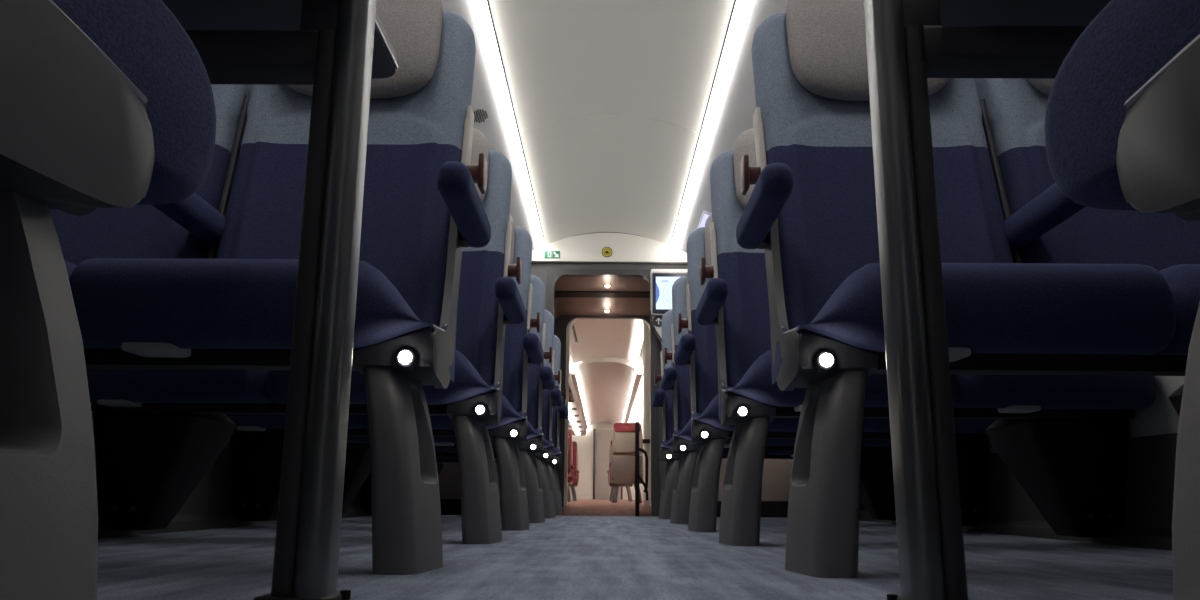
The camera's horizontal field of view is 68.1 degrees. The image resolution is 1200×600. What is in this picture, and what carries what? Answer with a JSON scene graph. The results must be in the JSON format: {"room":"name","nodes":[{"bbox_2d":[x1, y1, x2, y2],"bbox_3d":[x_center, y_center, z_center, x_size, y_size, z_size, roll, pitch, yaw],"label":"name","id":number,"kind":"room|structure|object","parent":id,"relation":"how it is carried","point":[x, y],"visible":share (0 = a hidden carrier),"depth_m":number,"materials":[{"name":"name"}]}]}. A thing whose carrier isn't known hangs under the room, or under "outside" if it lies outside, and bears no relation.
{"room":"train carriage","nodes":[
{"label":"train carriage","id":0,"kind":"room"},
{"bbox_2d":[90,403,230,447],"bbox_3d":[-1.333,-0.259,3.187,0.050,2.090,6.800,0,-12,0],"label":"wall","id":1,"kind":"structure","parent":0,"point":[94,414],"depth_m":2.32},
{"bbox_2d":[93,431,371,537],"bbox_3d":[-1.294,0.644,2.982,0.038,0.300,6.790,0,-12,0],"label":"baseboard","id":2,"kind":"structure","parent":1,"relation":"attached to","point":[210,504],"depth_m":2.95,"materials":[{"name":"black plastic"}]},
{"bbox_2d":[441,0,537,249],"bbox_3d":[-0.666,-1.048,3.358,0.363,0.225,6.800,0,-12,0],"label":"ceiling","id":3,"kind":"structure","parent":0,"point":[484,94],"depth_m":4.26,"materials":[{"name":"paint"}]},
{"bbox_2d":[474,109,487,122],"bbox_3d":[-0.577,-0.884,4.268,0.068,0.026,0.144,0,-12,0],"label":"ceiling vent","id":4,"kind":"object","parent":3,"relation":"in","point":[478,110],"visible":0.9,"depth_m":4.27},
{"bbox_2d":[472,0,543,249],"bbox_3d":[-0.455,-1.037,3.760,0.052,0.046,5.990,0,-12,0],"label":"strip light","id":5,"kind":"object","parent":3,"relation":"attached to","point":[480,6],"visible":1,"depth_m":4.19,"materials":[{"name":"white plastic"}]},
{"bbox_2d":[438,263,687,501],"bbox_3d":[0.052,0.496,6.511,2.790,2.170,0.090,0,-12,0],"label":"wall","id":6,"kind":"structure","parent":0,"point":[539,270],"depth_m":6.50,"materials":[{"name":"grey paint"}]},
{"bbox_2d":[440,499,500,514],"bbox_3d":[-0.855,1.469,6.272,0.860,0.115,0.045,0,-12,0],"label":"baseboard","id":7,"kind":"structure","parent":6,"relation":"attached to","point":[448,506],"depth_m":6.25,"materials":[{"name":"black plastic"}]},
{"bbox_2d":[486,0,544,244],"bbox_3d":[-0.426,-1.137,3.377,0.006,0.020,6.800,0,-12,0],"label":"trim","id":8,"kind":"structure","parent":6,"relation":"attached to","point":[486,0],"depth_m":4.22,"materials":[{"name":"white plastic"}]},
{"bbox_2d":[544,251,559,257],"bbox_3d":[-0.358,-0.339,6.627,0.116,0.056,0.007,0,-12,0],"label":"exit sign","id":9,"kind":"object","parent":6,"relation":"attached to","point":[547,254],"visible":1,"depth_m":6.63,"materials":[{"name":"green plastic"}]},
{"bbox_2d":[546,269,659,516],"bbox_3d":[0.011,0.661,6.475,0.830,1.812,0.070,0,-12,0],"label":"door frame","id":10,"kind":"structure","parent":6,"relation":"in","point":[553,275],"depth_m":6.52,"materials":[{"name":"grey plastic"}]},
{"bbox_2d":[571,232,642,236],"bbox_3d":[0.058,-0.452,6.652,1.043,0.123,0.007,0,-12,0],"label":"trim","id":11,"kind":"structure","parent":6,"relation":"attached to","point":[595,232],"depth_m":6.66,"materials":[{"name":"white plastic"}]},
{"bbox_2d":[602,247,611,256],"bbox_3d":[0.052,-0.358,6.630,0.080,0.080,0.004,0,-12,0],"label":"sign","id":12,"kind":"object","parent":6,"relation":"attached to","point":[606,251],"visible":1,"depth_m":6.63,"materials":[{"name":"yellow plastic"}]},
{"bbox_2d":[531,233,686,263],"bbox_3d":[0.058,-0.390,6.676,1.240,0.228,0.070,0,-12,0],"label":"trim","id":13,"kind":"structure","parent":6,"relation":"attached to","point":[584,248],"depth_m":6.64,"materials":[{"name":"white plastic"}]},
{"bbox_2d":[670,0,736,245],"bbox_3d":[0.512,-1.132,3.372,0.006,0.020,6.800,0,-12,0],"label":"trim","id":14,"kind":"structure","parent":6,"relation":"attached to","point":[735,0],"depth_m":4.23,"materials":[{"name":"white plastic"}]},
{"bbox_2d":[554,297,649,319],"bbox_3d":[0.062,0.086,7.774,1.000,0.140,0.780,0,-12,0],"label":"ceiling","id":15,"kind":"structure","parent":0,"point":[562,305],"depth_m":7.78,"materials":[{"name":"brown wood"}]},
{"bbox_2d":[554,277,649,291],"bbox_3d":[0.058,-0.097,6.944,1.000,0.140,0.520,0,-12,0],"label":"ceiling","id":16,"kind":"structure","parent":0,"point":[564,283],"depth_m":6.97,"materials":[{"name":"brown wood"}]},
{"bbox_2d":[554,291,649,297],"bbox_3d":[0.059,-0.012,7.294,1.000,0.140,0.200,0,-12,0],"label":"trim","id":17,"kind":"structure","parent":16,"relation":"attached to","point":[583,294],"depth_m":7.28,"materials":[{"name":"black plastic"}]},
{"bbox_2d":[574,362,635,426],"bbox_3d":[0.098,2.041,17.625,0.860,0.140,10.700,0,-12,0],"label":"ceiling","id":18,"kind":"structure","parent":0,"point":[604,387],"depth_m":15.28,"materials":[{"name":"white plastic"}]},
{"bbox_2d":[569,419,642,499],"bbox_3d":[0.126,4.051,22.685,2.800,2.050,0.050,0,-12,0],"label":"wall","id":19,"kind":"structure","parent":0,"point":[584,490],"depth_m":22.64,"materials":[{"name":"white plastic"}]},
{"bbox_2d":[569,346,587,428],"bbox_3d":[-0.382,1.657,15.612,0.090,0.148,14.600,0,-12,0],"label":"strip light","id":20,"kind":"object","parent":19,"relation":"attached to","point":[571,361],"depth_m":14.36,"materials":[{"name":"white plastic"}]},
{"bbox_2d":[595,430,620,499],"bbox_3d":[0.205,4.185,22.609,0.640,1.745,0.040,0,-12,0],"label":"door","id":21,"kind":"structure","parent":19,"relation":"in","point":[603,437],"depth_m":22.58,"materials":[{"name":"grey paint"}]},
{"bbox_2d":[593,429,622,499],"bbox_3d":[0.202,4.173,22.601,0.755,1.765,0.060,0,-12,0],"label":"trim","id":22,"kind":"structure","parent":19,"relation":"attached to","point":[594,430],"depth_m":22.55,"materials":[{"name":"plastic"}]},
{"bbox_2d":[623,340,642,422],"bbox_3d":[0.576,1.771,16.095,0.090,0.148,13.600,0,-12,0],"label":"light","id":23,"kind":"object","parent":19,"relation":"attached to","point":[638,376],"depth_m":13.97,"materials":[{"name":"white plastic"}]},
{"bbox_2d":[569,362,642,418],"bbox_3d":[0.100,1.440,15.633,2.900,0.035,14.850,0,-12,0],"label":"wall","id":24,"kind":"structure","parent":0,"point":[637,409],"depth_m":18.28,"materials":[{"name":"white plastic"}]},
{"bbox_2d":[570,319,642,363],"bbox_3d":[0.155,0.385,10.386,1.080,0.150,4.150,0,-12,0],"label":"ceiling","id":25,"kind":"structure","parent":0,"point":[597,338],"depth_m":10.84,"materials":[{"name":"white plastic"}]},
{"bbox_2d":[582,357,636,361],"bbox_3d":[0.095,0.808,12.418,1.220,0.120,0.040,0,-12,0],"label":"trim","id":26,"kind":"structure","parent":25,"relation":"attached to","point":[602,359],"depth_m":12.39,"materials":[{"name":"white plastic"}]},
{"bbox_2d":[564,318,650,505],"bbox_3d":[0.059,0.849,8.108,2.800,2.130,0.100,0,-12,0],"label":"wall","id":27,"kind":"structure","parent":0,"point":[576,319],"depth_m":8.03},
{"bbox_2d":[572,323,577,342],"bbox_3d":[-0.241,0.274,8.307,0.080,0.245,0.046,0,-12,0],"label":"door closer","id":28,"kind":"structure","parent":27,"relation":"in","point":[573,327],"depth_m":8.28,"materials":[{"name":"metal"}]},
{"bbox_2d":[554,315,649,506],"bbox_3d":[0.058,0.987,8.013,1.000,1.820,0.065,0,-12,0],"label":"door frame","id":29,"kind":"structure","parent":27,"relation":"in","point":[561,322],"depth_m":8.11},
{"bbox_2d":[519,114,698,245],"bbox_3d":[0.054,-0.694,5.658,0.940,0.135,2.149,0,-12,0],"label":"ceiling panel","id":30,"kind":"object","parent":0,"point":[628,174],"visible":0.81,"depth_m":5.36,"materials":[{"name":"paint"}]},
{"bbox_2d":[488,0,734,132],"bbox_3d":[0.038,-1.428,2.336,0.940,0.135,4.645,0,-12,0],"label":"ceiling","id":31,"kind":"structure","parent":0,"point":[562,59],"depth_m":3.92,"materials":[{"name":"paint"}]},
{"bbox_2d":[97,499,1172,599],"bbox_3d":[0.067,2.610,11.124,2.790,0.133,23.550,0,-12,0],"label":"floor","id":32,"kind":"structure","parent":0,"point":[560,557],"depth_m":1.48,"materials":[{"name":"blue carpet"}]},
{"bbox_2d":[0,0,215,599],"bbox_3d":[-0.777,-0.471,0.376,1.080,1.300,0.740,0,-12,0],"label":"seat","id":33,"kind":"object","parent":32,"relation":"on","point":[104,103],"visible":1,"depth_m":0.47,"materials":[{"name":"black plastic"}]},
{"bbox_2d":[24,194,97,215],"bbox_3d":[-0.306,-0.068,0.495,0.029,0.033,0.069,0,-12,0],"label":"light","id":34,"kind":"object","parent":33,"relation":"attached to","point":[34,204],"depth_m":0.49,"materials":[{"name":"grey plastic"}]},
{"bbox_2d":[48,0,215,209],"bbox_3d":[-0.552,-0.186,0.435,0.560,0.166,0.500,0,-12,0],"label":"seat cushion","id":35,"kind":"object","parent":33,"relation":"on","point":[126,80],"depth_m":0.52,"materials":[{"name":"blue fabric"}]},
{"bbox_2d":[49,0,490,574],"bbox_3d":[-0.770,-0.174,1.720,1.080,1.300,0.700,0,-12,0],"label":"seat","id":36,"kind":"object","parent":32,"relation":"on","point":[207,279],"visible":0.62,"depth_m":1.75,"materials":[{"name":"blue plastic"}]},
{"bbox_2d":[65,261,76,277],"bbox_3d":[-1.071,0.039,1.571,0.483,0.147,0.500,0,-12,0],"label":"seat cushion","id":37,"kind":"object","parent":36,"relation":"on","point":[70,267],"depth_m":1.42,"materials":[{"name":"blue fabric"}]},
{"bbox_2d":[69,258,456,381],"bbox_3d":[-0.544,0.042,1.568,0.565,0.147,0.500,0,-12,0],"label":"seat cushion","id":38,"kind":"object","parent":36,"relation":"on","point":[132,310],"depth_m":1.34,"materials":[{"name":"blue fabric"}]},
{"bbox_2d":[397,349,415,372],"bbox_3d":[-0.302,0.098,1.408,0.029,0.033,0.069,0,-12,0],"label":"light","id":39,"kind":"object","parent":36,"relation":"attached to","point":[406,358],"depth_m":1.38,"materials":[{"name":"white plastic"}]},
{"bbox_2d":[162,0,397,599],"bbox_3d":[-0.806,-0.050,1.060,1.062,0.772,0.501,0,-12,0],"label":"table","id":40,"kind":"object","parent":32,"relation":"on","point":[336,47],"visible":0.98,"depth_m":1.05,"materials":[{"name":"laminate"}]},
{"bbox_2d":[86,128,525,543],"bbox_3d":[-0.767,0.009,2.550,1.080,1.300,0.700,0,-12,0],"label":"seat","id":41,"kind":"object","parent":32,"relation":"on","point":[159,432],"visible":0.33,"depth_m":2.30,"materials":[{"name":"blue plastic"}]},
{"bbox_2d":[86,369,272,403],"bbox_3d":[-1.067,0.223,2.401,0.483,0.147,0.500,0,-12,0],"label":"seat cushion","id":42,"kind":"object","parent":41,"relation":"on","point":[106,386],"depth_m":2.16,"materials":[{"name":"blue fabric"}]},
{"bbox_2d":[267,350,502,418],"bbox_3d":[-0.540,0.226,2.398,0.565,0.147,0.500,0,-12,0],"label":"seat cushion","id":43,"kind":"object","parent":41,"relation":"on","point":[477,385],"depth_m":2.20,"materials":[{"name":"blue fabric"}]},
{"bbox_2d":[474,404,485,417],"bbox_3d":[-0.298,0.281,2.238,0.029,0.033,0.069,0,-12,0],"label":"light","id":44,"kind":"object","parent":41,"relation":"attached to","point":[479,409],"depth_m":2.21,"materials":[{"name":"white plastic"}]},
{"bbox_2d":[226,215,543,530],"bbox_3d":[-0.763,0.193,3.380,1.080,1.300,0.700,0,-12,0],"label":"seat","id":45,"kind":"object","parent":32,"relation":"on","point":[257,440],"visible":0.24,"depth_m":3.13,"materials":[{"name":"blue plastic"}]},
{"bbox_2d":[226,414,361,428],"bbox_3d":[-1.063,0.406,3.231,0.483,0.147,0.500,0,-12,0],"label":"seat cushion","id":46,"kind":"object","parent":45,"relation":"on","point":[243,421],"depth_m":2.99,"materials":[{"name":"fabric"}]},
{"bbox_2d":[360,394,526,428],"bbox_3d":[-0.537,0.409,3.228,0.565,0.147,0.500,0,-12,0],"label":"seat cushion","id":47,"kind":"object","parent":45,"relation":"on","point":[514,406],"depth_m":3.03,"materials":[{"name":"fabric"}]},
{"bbox_2d":[510,429,517,438],"bbox_3d":[-0.294,0.465,3.068,0.029,0.033,0.069,0,-12,0],"label":"light","id":48,"kind":"object","parent":45,"relation":"attached to","point":[513,432],"depth_m":3.04,"materials":[{"name":"white plastic"}]},
{"bbox_2d":[342,275,555,522],"bbox_3d":[-0.759,0.376,4.209,1.080,1.300,0.700,0,-12,0],"label":"seat","id":49,"kind":"object","parent":32,"relation":"on","point":[357,462],"visible":0.14,"depth_m":3.97,"materials":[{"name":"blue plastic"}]},
{"bbox_2d":[347,436,369,442],"bbox_3d":[-1.060,0.589,4.061,0.483,0.147,0.500,0,-12,0],"label":"seat cushion","id":50,"kind":"object","parent":49,"relation":"on","point":[350,439],"depth_m":3.83,"materials":[{"name":"blue fabric"}]},
{"bbox_2d":[433,420,542,443],"bbox_3d":[-0.533,0.593,4.058,0.565,0.147,0.500,0,-12,0],"label":"seat cushion","id":51,"kind":"object","parent":49,"relation":"on","point":[534,432],"depth_m":3.86,"materials":[{"name":"blue fabric"}]},
{"bbox_2d":[530,444,536,450],"bbox_3d":[-0.290,0.648,3.898,0.029,0.033,0.069,0,-12,0],"label":"light","id":52,"kind":"object","parent":49,"relation":"attached to","point":[533,447],"depth_m":3.87,"materials":[{"name":"white plastic"}]},
{"bbox_2d":[361,309,562,517],"bbox_3d":[-0.755,0.559,5.039,1.080,1.300,0.700,0,-12,0],"label":"seat","id":53,"kind":"object","parent":32,"relation":"on","point":[553,397],"visible":0.16,"depth_m":4.79,"materials":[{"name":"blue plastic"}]},
{"bbox_2d":[435,449,446,452],"bbox_3d":[-1.056,0.773,4.891,0.483,0.147,0.500,0,-12,0],"label":"seat cushion","id":54,"kind":"object","parent":53,"relation":"on","point":[436,450],"depth_m":4.68,"materials":[{"name":"fabric"}]},
{"bbox_2d":[447,437,552,452],"bbox_3d":[-0.529,0.776,4.888,0.565,0.147,0.500,0,-12,0],"label":"seat cushion","id":55,"kind":"object","parent":53,"relation":"on","point":[547,441],"depth_m":4.71,"materials":[{"name":"blue fabric"}]},
{"bbox_2d":[436,335,568,514],"bbox_3d":[-0.751,0.743,5.869,1.080,1.300,0.700,0,-12,0],"label":"seat","id":56,"kind":"object","parent":32,"relation":"on","point":[562,412],"visible":0.14,"depth_m":5.74,"materials":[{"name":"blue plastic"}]},
{"bbox_2d":[436,457,457,458],"bbox_3d":[-1.052,0.956,5.721,0.483,0.147,0.500,0,-12,0],"label":"seat cushion","id":57,"kind":"object","parent":56,"relation":"on","point":[436,457],"depth_m":5.50,"materials":[{"name":"blue fabric"}]},
{"bbox_2d":[494,447,560,458],"bbox_3d":[-0.525,0.959,5.718,0.565,0.147,0.500,0,-12,0],"label":"seat cushion","id":58,"kind":"object","parent":56,"relation":"on","point":[557,453],"depth_m":5.54,"materials":[{"name":"blue fabric"}]},
{"bbox_2d":[567,430,573,501],"bbox_3d":[-0.585,2.293,12.324,0.449,0.994,0.556,0,-12,0],"label":"seat","id":59,"kind":"object","parent":32,"relation":"on","point":[570,445],"visible":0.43,"depth_m":12.43,"materials":[{"name":"leather"}]},
{"bbox_2d":[568,474,572,482],"bbox_3d":[-0.586,2.455,12.220,0.405,0.106,0.422,0,-12,0],"label":"seat cushion","id":60,"kind":"object","parent":59,"relation":"on","point":[570,476],"depth_m":12.04,"materials":[{"name":"red fabric"}]},
{"bbox_2d":[569,441,578,500],"bbox_3d":[-0.573,2.854,14.863,0.449,0.994,0.556,0,-12,0],"label":"seat","id":61,"kind":"object","parent":32,"relation":"on","point":[574,484],"visible":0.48,"depth_m":14.96,"materials":[{"name":"leather"}]},
{"bbox_2d":[571,478,577,484],"bbox_3d":[-0.575,3.016,14.759,0.405,0.106,0.422,0,-12,0],"label":"seat cushion","id":62,"kind":"object","parent":61,"relation":"on","point":[575,480],"depth_m":14.56,"materials":[{"name":"red fabric"}]},
{"bbox_2d":[607,440,632,501],"bbox_3d":[0.347,2.849,14.807,0.449,0.994,0.556,0,-12,0],"label":"seat","id":63,"kind":"object","parent":32,"relation":"on","point":[612,485],"visible":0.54,"depth_m":14.63,"materials":[{"name":"leather"}]},
{"bbox_2d":[609,423,642,502],"bbox_3d":[0.346,2.093,11.389,0.449,0.994,0.556,0,-12,0],"label":"seat","id":64,"kind":"object","parent":32,"relation":"on","point":[622,464],"visible":0.81,"depth_m":11.17,"materials":[{"name":"leather"}]},
{"bbox_2d":[635,422,648,515],"bbox_3d":[0.297,1.254,6.542,0.119,0.703,0.100,0,-12,0],"label":"post","id":65,"kind":"object","parent":32,"relation":"on","point":[637,449],"visible":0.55,"depth_m":6.52,"materials":[{"name":"black metal"}]},
{"bbox_2d":[652,310,793,518],"bbox_3d":[0.841,0.569,5.030,1.080,1.300,0.700,0,-12,0],"label":"seat","id":66,"kind":"object","parent":32,"relation":"on","point":[662,398],"visible":0.11,"depth_m":4.87,"materials":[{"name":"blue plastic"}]},
{"bbox_2d":[661,436,768,454],"bbox_3d":[0.610,0.783,4.881,0.565,0.147,0.500,0,-12,0],"label":"seat cushion","id":67,"kind":"object","parent":66,"relation":"on","point":[667,442],"depth_m":4.71,"materials":[{"name":"blue fabric"}]},
{"bbox_2d":[768,451,793,454],"bbox_3d":[1.137,0.786,4.878,0.483,0.147,0.500,0,-12,0],"label":"seat cushion","id":68,"kind":"object","parent":66,"relation":"on","point":[769,452],"depth_m":4.66,"materials":[{"name":"blue fabric"}]},
{"bbox_2d":[661,271,895,523],"bbox_3d":[0.837,0.385,4.200,1.080,1.300,0.700,0,-12,0],"label":"seat","id":69,"kind":"object","parent":32,"relation":"on","point":[877,496],"visible":0.17,"depth_m":3.94,"materials":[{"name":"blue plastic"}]},
{"bbox_2d":[680,445,685,451],"bbox_3d":[0.361,0.652,3.894,0.029,0.033,0.069,0,-12,0],"label":"light","id":70,"kind":"object","parent":69,"relation":"attached to","point":[682,447],"depth_m":3.86,"materials":[{"name":"white plastic"}]},
{"bbox_2d":[674,419,795,445],"bbox_3d":[0.606,0.599,4.051,0.565,0.147,0.500,0,-12,0],"label":"seat cushion","id":71,"kind":"object","parent":69,"relation":"on","point":[682,427],"depth_m":3.86,"materials":[{"name":"blue fabric"}]},
{"bbox_2d":[861,439,890,445],"bbox_3d":[1.133,0.602,4.048,0.483,0.147,0.500,0,-12,0],"label":"seat cushion","id":72,"kind":"object","parent":69,"relation":"on","point":[865,442],"depth_m":3.81,"materials":[{"name":"fabric"}]},
{"bbox_2d":[674,214,996,531],"bbox_3d":[0.833,0.202,3.370,1.080,1.300,0.700,0,-12,0],"label":"seat","id":73,"kind":"object","parent":32,"relation":"on","point":[697,349],"visible":0.16,"depth_m":3.11,"materials":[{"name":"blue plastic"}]},
{"bbox_2d":[700,430,708,440],"bbox_3d":[0.358,0.469,3.064,0.029,0.033,0.069,0,-12,0],"label":"light","id":74,"kind":"object","parent":73,"relation":"attached to","point":[704,434],"depth_m":3.04,"materials":[{"name":"white plastic"}]},
{"bbox_2d":[691,394,799,437],"bbox_3d":[0.603,0.416,3.222,0.565,0.147,0.500,0,-12,0],"label":"seat cushion","id":75,"kind":"object","parent":73,"relation":"on","point":[705,421],"depth_m":3.05,"materials":[{"name":"blue fabric"}]},
{"bbox_2d":[862,418,996,432],"bbox_3d":[1.129,0.419,3.219,0.483,0.147,0.500,0,-12,0],"label":"seat cushion","id":76,"kind":"object","parent":73,"relation":"on","point":[870,425],"depth_m":2.98,"materials":[{"name":"blue fabric"}]},
{"bbox_2d":[695,128,1155,545],"bbox_3d":[0.829,0.018,2.540,1.080,1.300,0.700,0,-12,0],"label":"seat","id":77,"kind":"object","parent":32,"relation":"on","point":[1064,439],"visible":0.29,"depth_m":2.28,"materials":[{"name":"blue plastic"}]},
{"bbox_2d":[736,406,747,419],"bbox_3d":[0.354,0.285,2.234,0.029,0.033,0.069,0,-12,0],"label":"light","id":78,"kind":"object","parent":77,"relation":"attached to","point":[741,411],"depth_m":2.21,"materials":[{"name":"white plastic"}]},
{"bbox_2d":[718,350,956,418],"bbox_3d":[0.599,0.232,2.392,0.565,0.147,0.500,0,-12,0],"label":"seat cushion","id":79,"kind":"object","parent":77,"relation":"on","point":[743,386],"depth_m":2.20,"materials":[{"name":"blue fabric"}]},
{"bbox_2d":[953,375,1155,409],"bbox_3d":[1.126,0.235,2.389,0.483,0.147,0.500,0,-12,0],"label":"seat cushion","id":80,"kind":"object","parent":77,"relation":"on","point":[973,392],"depth_m":2.14,"materials":[{"name":"blue fabric"}]},
{"bbox_2d":[736,0,1199,577],"bbox_3d":[0.826,-0.165,1.710,1.080,1.300,0.700,0,-12,0],"label":"seat","id":81,"kind":"object","parent":32,"relation":"on","point":[1037,281],"visible":0.64,"depth_m":1.76,"materials":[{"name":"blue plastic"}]},
{"bbox_2d":[815,351,834,375],"bbox_3d":[0.350,0.102,1.404,0.029,0.033,0.069,0,-12,0],"label":"light","id":82,"kind":"object","parent":81,"relation":"attached to","point":[824,360],"depth_m":1.38,"materials":[{"name":"white plastic"}]},
{"bbox_2d":[770,263,1175,383],"bbox_3d":[0.595,0.049,1.562,0.565,0.147,0.500,0,-12,0],"label":"seat cushion","id":83,"kind":"object","parent":81,"relation":"on","point":[999,315],"depth_m":1.33,"materials":[{"name":"blue fabric"}]},
{"bbox_2d":[1154,264,1199,354],"bbox_3d":[1.122,0.052,1.558,0.483,0.147,0.500,0,-12,0],"label":"seat cushion","id":84,"kind":"object","parent":81,"relation":"on","point":[1183,280],"depth_m":1.35,"materials":[{"name":"blue fabric"}]},
{"bbox_2d":[863,0,1110,599],"bbox_3d":[0.852,-0.045,1.028,1.062,0.772,0.456,0,-12,0],"label":"table","id":85,"kind":"object","parent":32,"relation":"on","point":[909,42],"visible":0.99,"depth_m":1.05,"materials":[{"name":"laminate"}]},
{"bbox_2d":[1044,0,1199,599],"bbox_3d":[0.819,-0.462,0.367,1.080,1.300,0.740,0,-12,0],"label":"seat","id":86,"kind":"object","parent":32,"relation":"on","point":[1122,125],"visible":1,"depth_m":0.51,"materials":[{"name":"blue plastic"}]},
{"bbox_2d":[1044,0,1199,213],"bbox_3d":[0.592,-0.180,0.428,0.560,0.166,0.500,0,-12,0],"label":"seat cushion","id":87,"kind":"object","parent":86,"relation":"on","point":[1123,104],"depth_m":0.54,"materials":[{"name":"blue fabric"}]},
{"bbox_2d":[1174,209,1199,221],"bbox_3d":[0.346,-0.064,0.492,0.029,0.033,0.069,0,-12,0],"label":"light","id":88,"kind":"object","parent":86,"relation":"attached to","point":[1192,215],"depth_m":0.51,"materials":[{"name":"grey plastic"}]},
{"bbox_2d":[643,321,650,504],"bbox_3d":[0.939,1.092,8.767,1.025,1.827,0.100,0,-12,0],"label":"door","id":89,"kind":"structure","parent":0,"point":[646,333],"depth_m":8.74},
{"bbox_2d":[642,439,649,442],"bbox_3d":[0.932,1.378,8.642,1.035,0.040,0.020,0,-12,0],"label":"trim","id":90,"kind":"structure","parent":89,"relation":"attached to","point":[643,440],"depth_m":8.64,"materials":[{"name":"black plastic"}]},
{"bbox_2d":[650,269,792,501],"bbox_3d":[0.874,0.632,6.342,1.012,1.742,0.135,0,-12,0],"label":"wall","id":91,"kind":"structure","parent":0,"point":[776,472],"depth_m":6.14,"materials":[{"name":"beige plastic"}]},
{"bbox_2d":[650,310,661,340],"bbox_3d":[0.430,0.774,6.277,0.152,1.430,0.012,0,-12,0],"label":"trim","id":92,"kind":"structure","parent":91,"relation":"attached to","point":[650,310],"depth_m":6.40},
{"bbox_2d":[653,316,661,326],"bbox_3d":[0.423,0.152,6.414,0.086,0.086,0.006,0,-12,0],"label":"arrow sign","id":93,"kind":"object","parent":91,"relation":"attached to","point":[657,319],"visible":0.75,"depth_m":6.41,"materials":[{"name":"black plastic"}]},
{"bbox_2d":[651,272,686,315],"bbox_3d":[0.674,-0.045,6.439,0.610,0.324,0.038,0,-12,0],"label":"screen","id":94,"kind":"object","parent":91,"relation":"attached to","point":[662,283],"visible":0.41,"depth_m":6.43,"materials":[{"name":"white glass"}]},
{"bbox_2d":[717,501,787,517],"bbox_3d":[0.944,1.446,6.110,0.860,0.115,0.045,0,-12,0],"label":"baseboard","id":95,"kind":"structure","parent":91,"relation":"attached to","point":[768,509],"depth_m":6.09,"materials":[{"name":"black plastic"}]},
{"bbox_2d":[678,0,787,252],"bbox_3d":[0.751,-1.040,3.350,0.363,0.225,6.800,0,-12,0],"label":"ceiling","id":96,"kind":"structure","parent":0,"point":[737,107],"depth_m":4.21,"materials":[{"name":"paint"}]},
{"bbox_2d":[698,211,711,227],"bbox_3d":[0.709,-0.504,5.884,0.090,0.046,0.440,0,-12,0],"label":"display","id":97,"kind":"object","parent":96,"relation":"attached to","point":[705,215],"visible":0.28,"depth_m":5.79,"materials":[{"name":"paint"}]},
{"bbox_2d":[671,0,750,249],"bbox_3d":[0.543,-1.032,3.754,0.052,0.046,5.990,0,-12,0],"label":"strip light","id":98,"kind":"object","parent":96,"relation":"attached to","point":[740,12],"visible":1,"depth_m":4.18,"materials":[{"name":"white plastic"}]},
{"bbox_2d":[988,376,1184,453],"bbox_3d":[1.407,-0.243,3.171,0.050,2.090,6.800,0,-12,0],"label":"wall","id":99,"kind":"structure","parent":0,"point":[1160,417],"depth_m":2.18,"materials":[{"name":"grey plastic"}]},
{"bbox_2d":[859,433,1177,549],"bbox_3d":[1.354,0.659,2.967,0.038,0.300,6.790,0,-12,0],"label":"baseboard","id":100,"kind":"structure","parent":99,"relation":"attached to","point":[1151,460],"depth_m":2.25,"materials":[{"name":"black plastic"}]},
{"bbox_3d":[-1.332,2.449,15.416,0.050,2.080,14.850,0,-12,0],"label":"wall","id":101,"kind":"structure","parent":0,"visible":0},
{"bbox_2d":[568,370,585,435],"bbox_3d":[-0.828,2.188,16.769,0.920,0.380,11.716,0,-12,0],"label":"luggage rack","id":102,"kind":"object","parent":101,"relation":"attached to","point":[576,425],"visible":0.28,"depth_m":16.72,"materials":[{"name":"white"}]},
{"bbox_2d":[569,406,579,434],"bbox_3d":[-0.538,2.454,17.844,0.090,0.040,7.100,0,-12,0],"label":"light","id":103,"kind":"object","parent":102,"relation":"attached to","point":[574,423],"depth_m":17.79,"materials":[{"name":"white"}]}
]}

